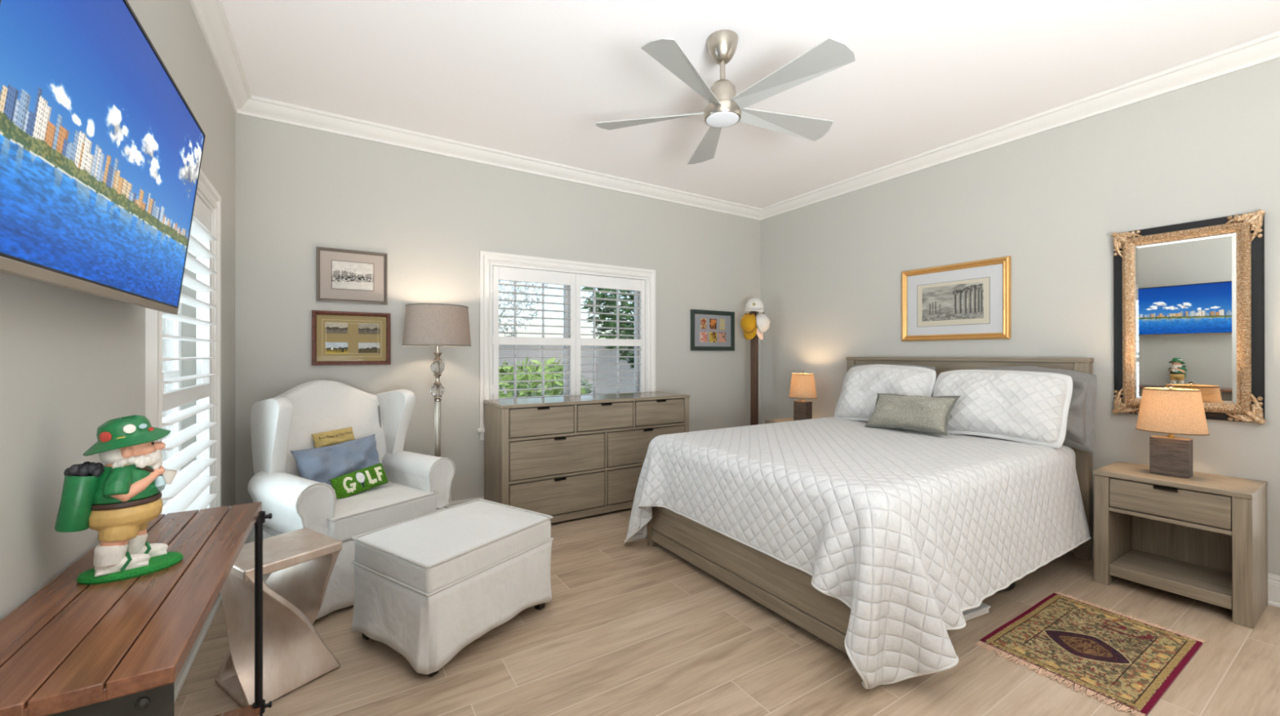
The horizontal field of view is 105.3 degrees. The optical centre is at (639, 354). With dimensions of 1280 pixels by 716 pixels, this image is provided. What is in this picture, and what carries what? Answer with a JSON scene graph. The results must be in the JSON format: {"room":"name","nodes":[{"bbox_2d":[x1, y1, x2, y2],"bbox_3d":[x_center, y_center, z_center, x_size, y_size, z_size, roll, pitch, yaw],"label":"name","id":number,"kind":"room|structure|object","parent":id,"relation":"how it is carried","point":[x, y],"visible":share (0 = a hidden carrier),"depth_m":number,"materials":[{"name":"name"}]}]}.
{"room":"bedroom","nodes":[
{"label":"bedroom","id":0,"kind":"room"},
{"bbox_2d":[0,0,235,620],"bbox_3d":[-0.631,-0.160,-0.137,0.200,2.820,7.240,0,0,-32],"label":"wall","id":1,"kind":"structure","parent":0,"point":[73,362],"depth_m":1.15,"materials":[{"name":"paint"}]},
{"bbox_2d":[0,0,205,315],"bbox_3d":[-1.173,-0.415,1.073,0.150,0.581,1.075,0,0,-32],"label":"television","id":2,"kind":"object","parent":1,"relation":"attached to","point":[101,149],"visible":1,"depth_m":0.92,"materials":[{"name":"black metal"}]},
{"bbox_2d":[145,168,221,514],"bbox_3d":[-1.947,0.143,1.948,0.308,1.873,1.100,0,0,-32],"label":"window shutter","id":3,"kind":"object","parent":1,"relation":"in","point":[197,486],"depth_m":2.19,"materials":[{"name":"white paint"}]},
{"bbox_2d":[173,591,222,703],"bbox_3d":[-0.535,1.173,-0.076,0.026,0.151,7.240,0,0,-32],"label":"baseboard","id":4,"kind":"structure","parent":1,"relation":"attached to","point":[178,683],"depth_m":2.01,"materials":[{"name":"white paint"}]},
{"bbox_2d":[189,0,251,113],"bbox_3d":[-0.509,-1.520,-0.060,0.088,0.097,7.240,0,0,-32],"label":"trim","id":5,"kind":"structure","parent":1,"relation":"attached to","point":[211,15],"depth_m":2.41,"materials":[{"name":"white paint"}]},
{"bbox_2d":[235,113,760,505],"bbox_3d":[-0.627,-0.160,4.259,4.883,2.820,0.200,0,0,-32],"label":"wall","id":6,"kind":"structure","parent":0,"point":[299,190],"depth_m":3.59,"materials":[{"name":"paint"}]},
{"bbox_2d":[311,310,391,364],"bbox_3d":[-1.941,-0.108,3.298,0.458,0.358,0.029,0,0,-32],"label":"framed picture","id":7,"kind":"object","parent":6,"relation":"attached to","point":[338,337],"visible":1,"depth_m":3.29,"materials":[{"name":"brown wood"}]},
{"bbox_2d":[324,342,347,353],"bbox_3d":[-2.021,-0.042,3.252,0.128,0.076,0.001,0,0,-32],"label":"print","id":8,"kind":"object","parent":7,"relation":"attached to","point":[331,347],"depth_m":3.25},
{"bbox_2d":[324,321,347,333],"bbox_3d":[-2.021,-0.176,3.252,0.128,0.076,0.001,0,0,-32],"label":"print","id":9,"kind":"object","parent":7,"relation":"attached to","point":[331,328],"depth_m":3.25},
{"bbox_2d":[358,342,379,353],"bbox_3d":[-1.860,-0.042,3.353,0.128,0.076,0.001,0,0,-32],"label":"print","id":10,"kind":"object","parent":7,"relation":"attached to","point":[363,348],"depth_m":3.35},
{"bbox_2d":[358,323,379,334],"bbox_3d":[-1.860,-0.176,3.353,0.128,0.076,0.001,0,0,-32],"label":"print","id":11,"kind":"object","parent":7,"relation":"attached to","point":[373,328],"depth_m":3.35},
{"bbox_2d":[315,246,387,304],"bbox_3d":[-1.940,-0.526,3.302,0.414,0.355,0.024,0,0,-32],"label":"framed picture","id":12,"kind":"object","parent":6,"relation":"attached to","point":[342,275],"visible":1,"depth_m":3.30,"materials":[{"name":"paper"}]},
{"bbox_2d":[331,259,373,291],"bbox_3d":[-1.941,-0.531,3.303,0.250,0.192,0.001,0,0,-32],"label":"print","id":13,"kind":"object","parent":12,"relation":"attached to","point":[345,275],"depth_m":3.30},
{"bbox_2d":[444,496,484,506],"bbox_3d":[-0.567,1.173,4.163,4.483,0.151,0.026,0,0,-32],"label":"baseboard","id":14,"kind":"structure","parent":6,"relation":"attached to","point":[455,503],"depth_m":3.68,"materials":[{"name":"white paint"}]},
{"bbox_2d":[236,94,760,220],"bbox_3d":[-0.550,-1.520,4.137,4.483,0.097,0.088,0,0,-32],"label":"trim","id":15,"kind":"structure","parent":6,"relation":"attached to","point":[258,107],"depth_m":3.66,"materials":[{"name":"white paint"}]},
{"bbox_2d":[476,250,655,439],"bbox_3d":[-0.609,-0.067,4.278,1.660,1.453,0.308,0,0,-32],"label":"window","id":16,"kind":"structure","parent":6,"relation":"in","point":[494,267],"depth_m":4.16,"materials":[{"name":"white paint"}]},
{"bbox_2d":[690,309,734,351],"bbox_3d":[0.749,-0.242,4.989,0.570,0.408,0.026,0,0,-32],"label":"framed picture","id":17,"kind":"object","parent":6,"relation":"attached to","point":[710,330],"visible":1,"depth_m":4.99,"materials":[{"name":"paper"}]},
{"bbox_2d":[700,318,706,328],"bbox_3d":[0.642,-0.310,4.925,0.075,0.105,0.001,0,0,-32],"label":"print","id":18,"kind":"object","parent":17,"relation":"attached to","point":[703,321],"depth_m":4.92},
{"bbox_2d":[699,331,707,342],"bbox_3d":[0.642,-0.176,4.925,0.100,0.105,0.001,0,0,-32],"label":"print","id":19,"kind":"object","parent":17,"relation":"attached to","point":[703,335],"depth_m":4.92},
{"bbox_2d":[709,332,716,342],"bbox_3d":[0.748,-0.176,4.992,0.100,0.105,0.001,0,0,-32],"label":"print","id":20,"kind":"object","parent":17,"relation":"attached to","point":[713,335],"depth_m":4.99},
{"bbox_2d":[709,318,716,328],"bbox_3d":[0.748,-0.310,4.992,0.090,0.105,0.001,0,0,-32],"label":"print","id":21,"kind":"object","parent":17,"relation":"attached to","point":[713,322],"depth_m":4.99},
{"bbox_2d":[718,332,725,342],"bbox_3d":[0.853,-0.176,5.058,0.100,0.105,0.001,0,0,-32],"label":"print","id":22,"kind":"object","parent":17,"relation":"attached to","point":[722,335],"depth_m":5.06},
{"bbox_2d":[720,319,724,329],"bbox_3d":[0.853,-0.310,5.058,0.075,0.105,0.001,0,0,-32],"label":"print","id":23,"kind":"object","parent":17,"relation":"attached to","point":[722,321],"depth_m":5.06},
{"bbox_2d":[173,507,1279,715],"bbox_3d":[1.352,1.310,1.109,4.883,0.120,7.640,0,0,-32],"label":"floor","id":24,"kind":"structure","parent":0,"point":[635,628],"depth_m":1.97,"materials":[{"name":"brown wood"}]},
{"bbox_2d":[0,502,272,715],"bbox_3d":[-1.071,0.860,1.078,0.328,0.780,0.965,0,0,-32],"label":"console table","id":25,"kind":"object","parent":24,"relation":"on","point":[72,648],"visible":0.88,"depth_m":0.85,"materials":[{"name":"brown wood"}]},
{"bbox_2d":[54,414,183,584],"bbox_3d":[-1.107,0.301,1.053,0.150,0.338,0.161,0,0,-6],"label":"gnome figurine","id":26,"kind":"object","parent":25,"relation":"on","point":[117,499],"visible":1,"depth_m":1.02,"materials":[{"name":"green ceramic"}]},
{"bbox_2d":[63,461,104,477],"bbox_3d":[-1.139,0.239,1.006,0.059,0.031,0.061,0,-9,44],"label":"club","id":27,"kind":"object","parent":26,"relation":"attached to","point":[86,469],"depth_m":0.99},
{"bbox_2d":[159,468,177,484],"bbox_3d":[-1.069,0.276,1.103,0.029,0.029,0.029,0,-18,44],"label":"cup","id":28,"kind":"object","parent":26,"relation":"on","point":[166,476],"depth_m":1.09,"materials":[{"name":"white ceramic"}]},
{"bbox_2d":[213,704,260,715],"bbox_3d":[-1.084,1.115,1.085,0.288,0.020,0.930,0,0,-32],"label":"shelf","id":29,"kind":"object","parent":25,"relation":"attached to","point":[251,709],"depth_m":1.51,"materials":[{"name":"brown wood"}]},
{"bbox_2d":[214,527,342,706],"bbox_3d":[-1.409,1.000,1.904,0.326,0.500,0.326,0,0,32],"label":"side table","id":30,"kind":"object","parent":24,"relation":"on","point":[300,563],"visible":0.9,"depth_m":1.82,"materials":[{"name":"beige metal"}]},
{"bbox_2d":[244,379,455,619],"bbox_3d":[-1.641,0.704,2.785,0.860,1.093,0.912,0,0,33],"label":"armchair","id":31,"kind":"object","parent":24,"relation":"on","point":[419,485],"visible":0.59,"depth_m":2.65,"materials":[{"name":"white fabric"}]},
{"bbox_2d":[289,433,379,486],"bbox_3d":[-1.711,0.635,2.810,0.222,0.285,0.476,0,0,28],"label":"cushion","id":32,"kind":"object","parent":31,"relation":"on","point":[324,464],"visible":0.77,"depth_m":2.74,"materials":[{"name":"blue fabric"}]},
{"bbox_2d":[311,426,355,448],"bbox_3d":[-1.797,0.491,2.871,0.080,0.104,0.231,0,0,34],"label":"cushion","id":33,"kind":"object","parent":32,"relation":"on","point":[331,437],"visible":0.89,"depth_m":2.84,"materials":[{"name":"yellow fabric"}]},
{"bbox_2d":[329,462,388,499],"bbox_3d":[-1.575,0.714,2.747,0.094,0.148,0.304,0,0,31],"label":"cushion","id":34,"kind":"object","parent":31,"relation":"on","point":[357,482],"visible":1,"depth_m":2.71,"materials":[{"name":"fabric"}]},
{"bbox_2d":[328,480,436,542],"bbox_3d":[-1.571,0.848,2.741,0.595,0.145,0.570,0,0,33],"label":"seat cushion","id":35,"kind":"object","parent":31,"relation":"on","point":[390,503],"depth_m":2.60,"materials":[{"name":"white fabric"}]},
{"bbox_2d":[401,302,471,457],"bbox_3d":[-1.367,0.463,3.298,0.436,1.575,0.436,0,0,-32],"label":"floor lamp","id":36,"kind":"object","parent":24,"relation":"on","point":[425,324],"visible":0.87,"depth_m":3.15,"materials":[{"name":"grey fabric"}]},
{"bbox_2d":[351,498,553,677],"bbox_3d":[-0.848,1.018,2.284,0.609,0.463,0.742,0,0,33],"label":"ottoman","id":37,"kind":"object","parent":24,"relation":"on","point":[428,587],"visible":1,"depth_m":2.05,"materials":[{"name":"white fabric"}]},
{"bbox_2d":[355,500,551,594],"bbox_3d":[-0.848,0.855,2.284,0.546,0.135,0.680,0,0,33],"label":"cushion","id":38,"kind":"object","parent":37,"relation":"on","point":[443,551],"depth_m":2.11,"materials":[{"name":"white fabric"}]},
{"bbox_2d":[483,391,689,523],"bbox_3d":[-0.383,0.800,3.975,1.628,0.900,0.481,0,0,-32],"label":"dresser","id":39,"kind":"object","parent":24,"relation":"on","point":[564,458],"visible":0.72,"depth_m":3.65,"materials":[{"name":"brown wood"}]},
{"bbox_2d":[739,297,770,425],"bbox_3d":[1.157,0.334,4.901,0.384,1.817,0.367,0,0,-7],"label":"coat rack","id":40,"kind":"object","parent":24,"relation":"on","point":[754,341],"depth_m":4.89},
{"bbox_2d":[764,417,793,423],"bbox_3d":[1.531,0.943,4.603,0.424,0.615,0.552,0,0,-32],"label":"nightstand","id":41,"kind":"object","parent":24,"relation":"on","point":[790,419],"visible":0.07,"depth_m":4.72,"materials":[{"name":"brown wood"}]},
{"bbox_2d":[788,371,817,420],"bbox_3d":[1.536,0.397,4.605,0.232,0.474,0.269,0,0,-32],"label":"table lamp","id":42,"kind":"object","parent":41,"relation":"on","point":[802,385],"visible":0.99,"depth_m":4.54,"materials":[{"name":"beige fabric"}]},
{"bbox_2d":[647,356,1093,686],"bbox_3d":[1.407,0.636,3.102,2.193,1.228,1.652,0,0,-32],"label":"bed","id":43,"kind":"object","parent":24,"relation":"on","point":[788,591],"visible":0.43,"depth_m":2.62,"materials":[{"name":"brown wood"}]},
{"bbox_2d":[1062,444,1075,466],"bbox_3d":[1.383,0.728,3.091,2.060,0.352,1.570,0,0,-32],"label":"mattress","id":44,"kind":"object","parent":43,"relation":"on","point":[1068,447],"visible":0.09,"depth_m":2.94,"materials":[{"name":"white fabric"}]},
{"bbox_2d":[623,416,1091,688],"bbox_3d":[1.223,0.883,2.944,2.043,0.717,1.974,0,0,-32],"label":"quilt","id":45,"kind":"object","parent":44,"relation":"on","point":[911,531],"visible":0.98,"depth_m":2.21,"materials":[{"name":"white fabric"}]},
{"bbox_2d":[834,364,936,421],"bbox_3d":[1.868,0.308,3.760,0.312,0.456,0.747,0,0,-30],"label":"pillow sham","id":46,"kind":"object","parent":45,"relation":"on","point":[861,386],"visible":0.7,"depth_m":3.73,"materials":[{"name":"white fabric"}]},
{"bbox_2d":[864,393,960,435],"bbox_3d":[1.840,0.395,3.328,0.225,0.264,0.593,0,0,-30],"label":"lumbar cushion","id":47,"kind":"object","parent":45,"relation":"on","point":[917,413],"visible":1,"depth_m":3.23,"materials":[{"name":"grey fabric"}]},
{"bbox_2d":[933,369,1072,448],"bbox_3d":[2.246,0.318,3.104,0.302,0.431,0.753,0,0,-38],"label":"pillow sham","id":48,"kind":"object","parent":45,"relation":"on","point":[1031,407],"visible":0.89,"depth_m":2.97,"materials":[{"name":"white fabric"}]},
{"bbox_2d":[849,363,936,396],"bbox_3d":[2.003,0.318,3.938,0.186,0.488,0.722,0,0,-29],"label":"bed pillow","id":49,"kind":"object","parent":44,"relation":"on","point":[897,364],"visible":0.02,"depth_m":3.88,"materials":[{"name":"white fabric"}]},
{"bbox_2d":[971,365,1097,453],"bbox_3d":[2.479,0.328,3.163,0.203,0.508,0.716,0,0,-35],"label":"bed pillow","id":50,"kind":"object","parent":44,"relation":"on","point":[1080,430],"visible":0.25,"depth_m":2.91,"materials":[{"name":"white fabric"}]},
{"bbox_2d":[962,602,991,621],"bbox_3d":[1.486,1.230,2.392,0.330,0.040,0.250,0,0,-25],"label":"storage box","id":51,"kind":"object","parent":24,"relation":"on","point":[983,609],"visible":0.22,"depth_m":2.31,"materials":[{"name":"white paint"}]},
{"bbox_2d":[995,581,1015,592],"bbox_3d":[1.825,1.184,2.593,0.324,0.131,0.254,0,0,-32],"label":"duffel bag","id":52,"kind":"object","parent":24,"relation":"on","point":[1012,585],"visible":0.12,"depth_m":2.53,"materials":[{"name":"black fabric"}]},
{"bbox_2d":[974,591,1206,715],"bbox_3d":[1.950,1.245,2.112,0.901,0.010,0.525,0,0,-32],"label":"rug","id":53,"kind":"object","parent":24,"relation":"on","point":[1127,662],"visible":1,"depth_m":2.05,"materials":[{"name":"fabric"}]},
{"bbox_2d":[1093,461,1267,628],"bbox_3d":[2.813,0.943,2.562,0.424,0.615,0.552,0,0,-32],"label":"nightstand","id":54,"kind":"object","parent":24,"relation":"on","point":[1202,536],"visible":0.99,"depth_m":2.49,"materials":[{"name":"brown wood"}]},
{"bbox_2d":[1109,548,1232,609],"bbox_3d":[2.813,1.162,2.562,0.392,0.060,0.426,0,0,-32],"label":"shelf","id":55,"kind":"object","parent":54,"relation":"attached to","point":[1205,582],"depth_m":2.53,"materials":[{"name":"brown wood"}]},
{"bbox_2d":[1134,384,1209,478],"bbox_3d":[2.803,0.397,2.578,0.232,0.474,0.269,0,0,-32],"label":"table lamp","id":56,"kind":"object","parent":54,"relation":"on","point":[1171,411],"visible":1,"depth_m":2.53,"materials":[{"name":"brown fabric"}]},
{"bbox_2d":[222,0,1279,208],"bbox_3d":[1.352,-1.630,1.109,4.883,0.120,7.640,0,0,-32],"label":"ceiling","id":57,"kind":"structure","parent":0,"point":[532,78],"depth_m":2.66,"materials":[{"name":"paint"}]},
{"bbox_2d":[595,29,855,164],"bbox_3d":[0.447,-1.366,2.429,1.251,0.406,1.248,0,0,-32],"label":"ceiling fan","id":58,"kind":"object","parent":57,"relation":"hanging from","point":[725,108],"visible":1,"depth_m":2.36,"materials":[{"name":"silver metal"}]},
{"bbox_2d":[760,57,1279,575],"bbox_3d":[3.335,-0.160,2.354,0.200,2.820,7.240,0,0,-32],"label":"wall","id":59,"kind":"structure","parent":0,"point":[1053,201],"depth_m":3.19,"materials":[{"name":"paint"}]},
{"bbox_2d":[901,255,1011,341],"bbox_3d":[2.356,-0.394,3.698,0.028,0.574,0.762,0,0,-32],"label":"framed picture","id":60,"kind":"object","parent":59,"relation":"attached to","point":[971,300],"visible":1,"depth_m":3.66,"materials":[{"name":"paper"}]},
{"bbox_2d":[917,277,988,326],"bbox_3d":[2.359,-0.386,3.699,0.001,0.322,0.500,0,0,-32],"label":"print","id":61,"kind":"object","parent":60,"relation":"attached to","point":[961,302],"depth_m":3.68},
{"bbox_2d":[760,31,1279,220],"bbox_3d":[3.213,-1.520,2.278,0.088,0.097,7.240,0,0,-32],"label":"trim","id":62,"kind":"structure","parent":59,"relation":"attached to","point":[1266,48],"depth_m":3.08,"materials":[{"name":"white paint"}]},
{"bbox_2d":[1069,532,1279,607],"bbox_3d":[3.239,1.173,2.294,0.026,0.151,7.240,0,0,-32],"label":"baseboard","id":63,"kind":"structure","parent":59,"relation":"attached to","point":[1273,580],"depth_m":2.43,"materials":[{"name":"white paint"}]},
{"bbox_2d":[1111,208,1266,425],"bbox_3d":[2.975,-0.186,2.681,0.066,1.083,0.573,0,0,-32],"label":"wall mirror","id":64,"kind":"object","parent":59,"relation":"attached to","point":[1188,298],"visible":0.99,"depth_m":2.65,"materials":[{"name":"black iron"},{"name":"carved gold"},{"name":"silver mirror glass"}]},
{"bbox_2d":[1134,232,1236,404],"bbox_3d":[2.987,-0.186,2.688,0.003,0.891,0.381,-1,0,-32],"label":"mirror glass","id":65,"kind":"object","parent":64,"relation":"attached to","point":[1185,290],"depth_m":2.67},
{"label":"outside","id":66,"kind":"structure","parent":0,"visible":0},
{"bbox_3d":[-3.940,1.480,8.153,30.000,0.140,34.000,0,0,-32],"label":"ground","id":67,"kind":"structure","parent":66,"visible":0},
{"bbox_2d":[498,280,547,347],"bbox_3d":[-3.929,-0.959,9.798,4.218,4.746,2.908,0,0,-32],"label":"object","id":68,"kind":"object","parent":67,"relation":"on","point":[507,297],"visible":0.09,"depth_m":10.24,"materials":[{"name":"white"}]},
{"bbox_2d":[498,355,586,398],"bbox_3d":[-1.361,0.703,6.230,1.563,1.426,1.134,0,0,-32],"label":"shrub","id":69,"kind":"object","parent":67,"relation":"on","point":[504,369],"visible":0.16,"depth_m":6.05,"materials":[{"name":"green plant"}]},
{"bbox_2d":[498,365,593,397],"bbox_3d":[-1.719,0.770,9.058,1.909,1.296,1.292,0,0,-32],"label":"shrub","id":70,"kind":"object","parent":67,"relation":"on","point":[588,390],"visible":0.09,"depth_m":9.02,"materials":[{"name":"green plant"}]},
{"bbox_2d":[498,344,634,396],"bbox_3d":[-2.149,0.495,12.821,14.100,1.830,0.280,0,0,-32],"label":"wall","id":71,"kind":"structure","parent":67,"relation":"on","point":[502,353],"depth_m":13.23,"materials":[{"name":"grey paint"}]},
{"bbox_2d":[580,286,634,373],"bbox_3d":[0.679,-1.049,11.544,4.348,4.928,3.375,0,0,-32],"label":"tree","id":72,"kind":"object","parent":67,"relation":"on","point":[610,303],"visible":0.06,"depth_m":10.68,"materials":[{"name":"green plant"}]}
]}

